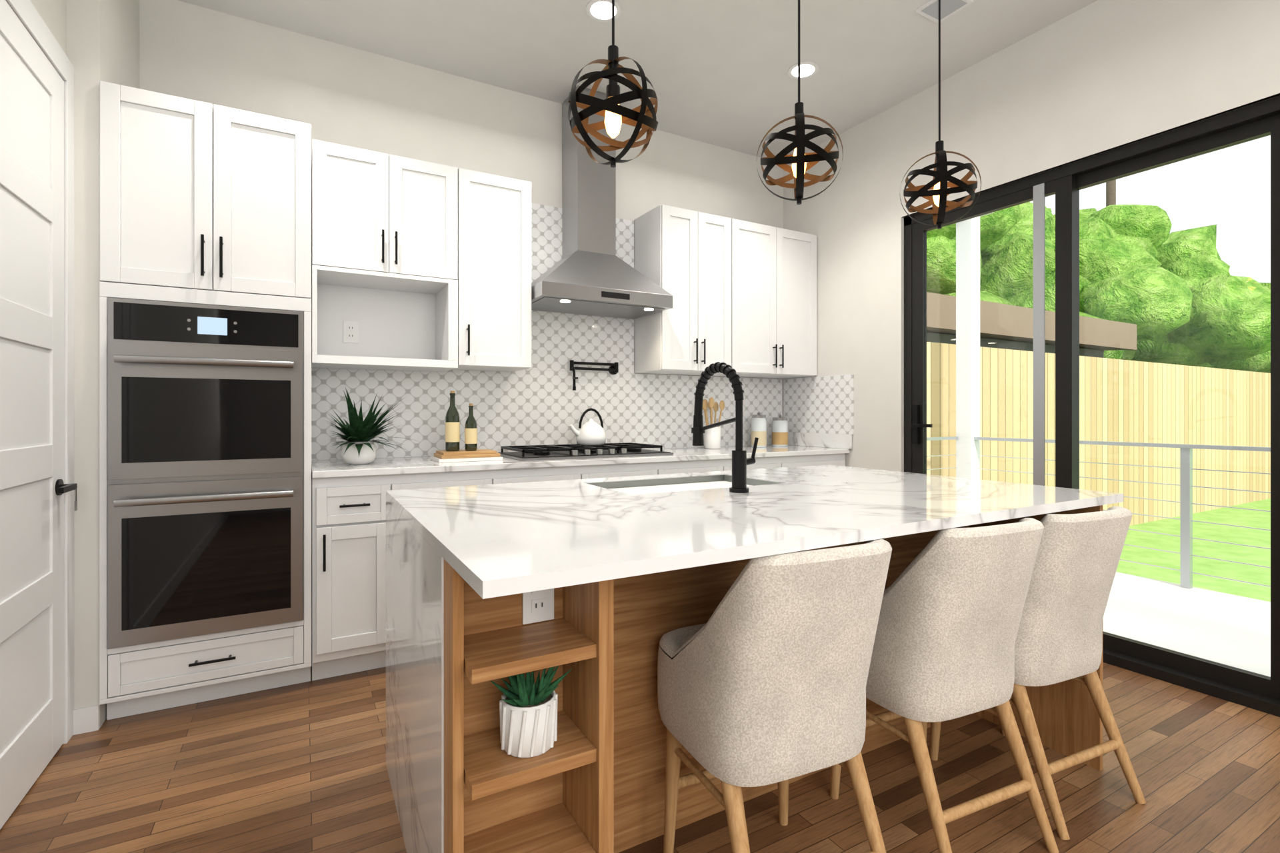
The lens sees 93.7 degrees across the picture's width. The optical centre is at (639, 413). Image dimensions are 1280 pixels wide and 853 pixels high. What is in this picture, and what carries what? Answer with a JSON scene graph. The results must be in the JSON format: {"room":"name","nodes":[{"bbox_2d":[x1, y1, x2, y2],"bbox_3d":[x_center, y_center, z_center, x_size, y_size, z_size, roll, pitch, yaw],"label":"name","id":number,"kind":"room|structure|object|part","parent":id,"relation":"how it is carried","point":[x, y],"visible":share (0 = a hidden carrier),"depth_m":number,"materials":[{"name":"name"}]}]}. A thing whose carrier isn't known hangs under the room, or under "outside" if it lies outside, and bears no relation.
{"room":"kitchen","nodes":[
{"label":"kitchen","id":0,"kind":"room"},
{"bbox_2d":[30,0,139,735],"bbox_3d":[-0.905,-0.390,0.031,0.232,3.120,6.140,0,0,-29],"label":"wall","id":1,"kind":"structure","parent":0,"point":[100,39],"depth_m":2.21,"materials":[{"name":"paint"}]},
{"bbox_2d":[0,0,77,829],"bbox_3d":[-1.819,-0.048,1.774,0.061,2.435,0.995,0,0,-29],"label":"door","id":2,"kind":"structure","parent":1,"relation":"in","point":[38,506],"depth_m":1.90,"materials":[{"name":"white wood"}]},
{"bbox_2d":[139,0,783,460],"bbox_3d":[-0.668,-0.390,3.765,4.300,3.120,0.140,0,0,-29],"label":"wall","id":3,"kind":"structure","parent":0,"point":[351,97],"depth_m":3.33,"materials":[{"name":"paint"}]},
{"bbox_2d":[177,0,1097,157],"bbox_3d":[0.869,-2.000,1.026,4.620,0.100,6.740,0,0,-29],"label":"ceiling","id":4,"kind":"structure","parent":0,"point":[717,71],"depth_m":3.15,"materials":[{"name":"paint"}]},
{"bbox_2d":[567,0,657,167],"bbox_3d":[-0.065,-1.274,1.454,0.220,1.352,0.216,0,0,-6],"label":"pendant light","id":5,"kind":"object","parent":4,"relation":"hanging from","point":[615,115],"visible":1,"depth_m":1.42,"materials":[{"name":"black metal"}]},
{"bbox_2d":[756,0,843,204],"bbox_3d":[0.464,-1.280,1.751,0.220,1.338,0.222,0,0,-29],"label":"pendant light","id":6,"kind":"object","parent":4,"relation":"hanging from","point":[799,159],"visible":1,"depth_m":1.71,"materials":[{"name":"black metal"}]},
{"bbox_2d":[900,0,981,229],"bbox_3d":[1.034,-1.293,2.071,0.230,1.312,0.226,0,0,-29],"label":"pendant light","id":7,"kind":"object","parent":4,"relation":"hanging from","point":[937,197],"visible":1,"depth_m":2.05,"materials":[{"name":"black metal"}]},
{"bbox_2d":[0,662,1279,852],"bbox_3d":[0.799,1.200,0.987,4.460,0.060,6.740,0,0,-29],"label":"floor","id":8,"kind":"structure","parent":0,"point":[300,768],"depth_m":1.86,"materials":[{"name":"brown wood"}]},
{"bbox_2d":[99,80,853,720],"bbox_3d":[-0.414,-0.389,3.409,3.924,3.118,0.727,0,0,-29],"label":"kitchen cabinets","id":9,"kind":"object","parent":8,"relation":"on","point":[249,277],"visible":0.65,"depth_m":2.69,"materials":[{"name":"white wood"}]},
{"bbox_2d":[107,297,303,649],"bbox_3d":[-1.751,0.222,2.476,0.631,1.299,0.408,0,0,-29],"label":"oven","id":10,"kind":"object","parent":9,"relation":"in","point":[205,398],"depth_m":2.34,"materials":[{"name":"silver metal"}]},
{"bbox_2d":[324,386,421,464],"bbox_3d":[-1.263,0.057,2.874,0.473,0.374,0.495,0,0,-29],"label":"potted succulent","id":11,"kind":"object","parent":9,"relation":"on","point":[358,449],"visible":1,"depth_m":2.83,"materials":[{"name":"green plant"}]},
{"bbox_2d":[430,390,502,462],"bbox_3d":[-0.909,0.064,3.142,0.320,0.360,0.230,0,0,-29],"label":"wine bottles","id":12,"kind":"object","parent":9,"relation":"on","point":[453,453],"visible":1,"depth_m":3.09,"materials":[{"name":"green glass"}]},
{"bbox_2d":[311,432,851,478],"bbox_3d":[-0.127,0.210,3.596,3.233,0.130,0.677,0,0,-29],"label":"countertop","id":13,"kind":"structure","parent":9,"relation":"on","point":[799,444],"depth_m":3.18,"materials":[{"name":"stone"}]},
{"bbox_2d":[498,442,673,460],"bbox_3d":[-0.324,0.218,3.510,0.920,0.052,0.490,0,0,-29],"label":"cooktop","id":14,"kind":"object","parent":9,"relation":"in","point":[575,451],"depth_m":3.38,"materials":[{"name":"black metal"}]},
{"bbox_2d":[569,408,605,445],"bbox_3d":[-0.311,0.080,3.659,0.210,0.223,0.183,0,0,6],"label":"kettle","id":15,"kind":"object","parent":9,"relation":"on","point":[590,433],"visible":1,"depth_m":3.60,"materials":[{"name":"white ceramic"}]},
{"bbox_2d":[531,85,672,319],"bbox_3d":[-0.282,-1.286,3.608,0.824,1.325,0.492,0,0,-29],"label":"range hood","id":16,"kind":"object","parent":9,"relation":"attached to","point":[588,262],"depth_m":3.64,"materials":[{"name":"silver metal"}]},
{"bbox_2d":[702,397,724,449],"bbox_3d":[0.495,0.067,4.138,0.170,0.353,0.122,0,0,-29],"label":"utensil crock","id":17,"kind":"object","parent":9,"relation":"on","point":[712,436],"visible":0.9,"depth_m":4.09,"materials":[{"name":"white ceramic"}]},
{"bbox_2d":[751,412,787,447],"bbox_3d":[0.950,0.117,4.399,0.335,0.254,0.117,0,0,-34],"label":"canisters","id":18,"kind":"object","parent":9,"relation":"on","point":[759,422],"visible":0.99,"depth_m":4.34,"materials":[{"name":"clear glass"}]},
{"bbox_2d":[386,362,1123,852],"bbox_3d":[0.352,0.497,1.963,2.055,1.346,1.240,0,0,-29],"label":"kitchen island","id":19,"kind":"object","parent":8,"relation":"on","point":[485,583],"visible":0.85,"depth_m":1.46,"materials":[{"name":"stone"}]},
{"bbox_2d":[490,665,571,757],"bbox_3d":[-0.220,0.584,1.221,0.163,0.180,0.117,0,0,-5],"label":"succulent plant","id":20,"kind":"object","parent":19,"relation":"on","point":[528,710],"visible":0.88,"depth_m":1.18,"materials":[{"name":"green plant"}]},
{"bbox_2d":[586,474,781,488],"bbox_3d":[0.165,0.378,2.220,0.648,0.234,0.378,0,0,-29],"label":"sink","id":21,"kind":"object","parent":19,"relation":"in","point":[703,481],"depth_m":2.36,"materials":[{"name":"silver metal"}]},
{"bbox_2d":[691,362,758,493],"bbox_3d":[0.290,0.040,2.076,0.113,0.434,0.291,0,0,-29],"label":"faucet","id":22,"kind":"object","parent":19,"relation":"on","point":[740,461],"depth_m":1.98,"materials":[{"name":"black metal"}]},
{"bbox_2d":[657,538,891,852],"bbox_3d":[0.313,0.731,1.478,0.430,0.888,0.513,0,0,-24],"label":"stool","id":23,"kind":"object","parent":8,"relation":"on","point":[771,689],"visible":0.99,"depth_m":1.29,"materials":[{"name":"fabric"}]},
{"bbox_2d":[830,518,1059,852],"bbox_3d":[0.833,0.731,1.746,0.430,0.888,0.513,0,0,-24],"label":"stool","id":24,"kind":"object","parent":8,"relation":"on","point":[943,650],"visible":0.75,"depth_m":1.56,"materials":[{"name":"fabric"}]},
{"bbox_2d":[929,506,1145,840],"bbox_3d":[1.235,0.731,1.949,0.430,0.888,0.513,0,0,-24],"label":"stool","id":25,"kind":"object","parent":8,"relation":"on","point":[1059,638],"visible":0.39,"depth_m":1.75,"materials":[{"name":"fabric"}]},
{"bbox_2d":[783,0,1279,471],"bbox_3d":[2.683,-0.390,2.044,0.140,3.120,6.140,0,0,-29],"label":"wall","id":26,"kind":"structure","parent":0,"point":[1107,75],"depth_m":3.21,"materials":[{"name":"paint"}]},
{"bbox_2d":[903,93,1279,717],"bbox_3d":[2.112,-0.030,3.020,0.130,2.400,1.760,0,0,-29],"label":"sliding door","id":27,"kind":"structure","parent":26,"relation":"in","point":[1258,692],"depth_m":2.96,"materials":[{"name":"black metal"}]},
{"bbox_2d":[926,180,1270,677],"bbox_3d":[11.919,-3.430,11.834,25.552,9.800,16.975,0,0,-29],"label":"garden","id":28,"kind":"object","parent":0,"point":[1175,347],"visible":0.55,"depth_m":8.21,"materials":[{"name":"green plant"}]},
{"bbox_3d":[3.735,0.708,2.331,1.875,0.985,6.410,0,0,-29],"label":"railing","id":29,"kind":"part","parent":28,"relation":"part of","materials":[{"name":"silver metal"}]},
{"label":"outside","id":30,"kind":"structure","parent":0,"visible":0},
{"bbox_2d":[1116,498,1270,601],"bbox_3d":[25.202,1.495,19.876,56.590,0.050,70.000,0,0,-29],"label":"lawn","id":31,"kind":"structure","parent":30,"point":[1227,516],"depth_m":6.41,"materials":[{"name":"green plant"}]}
]}

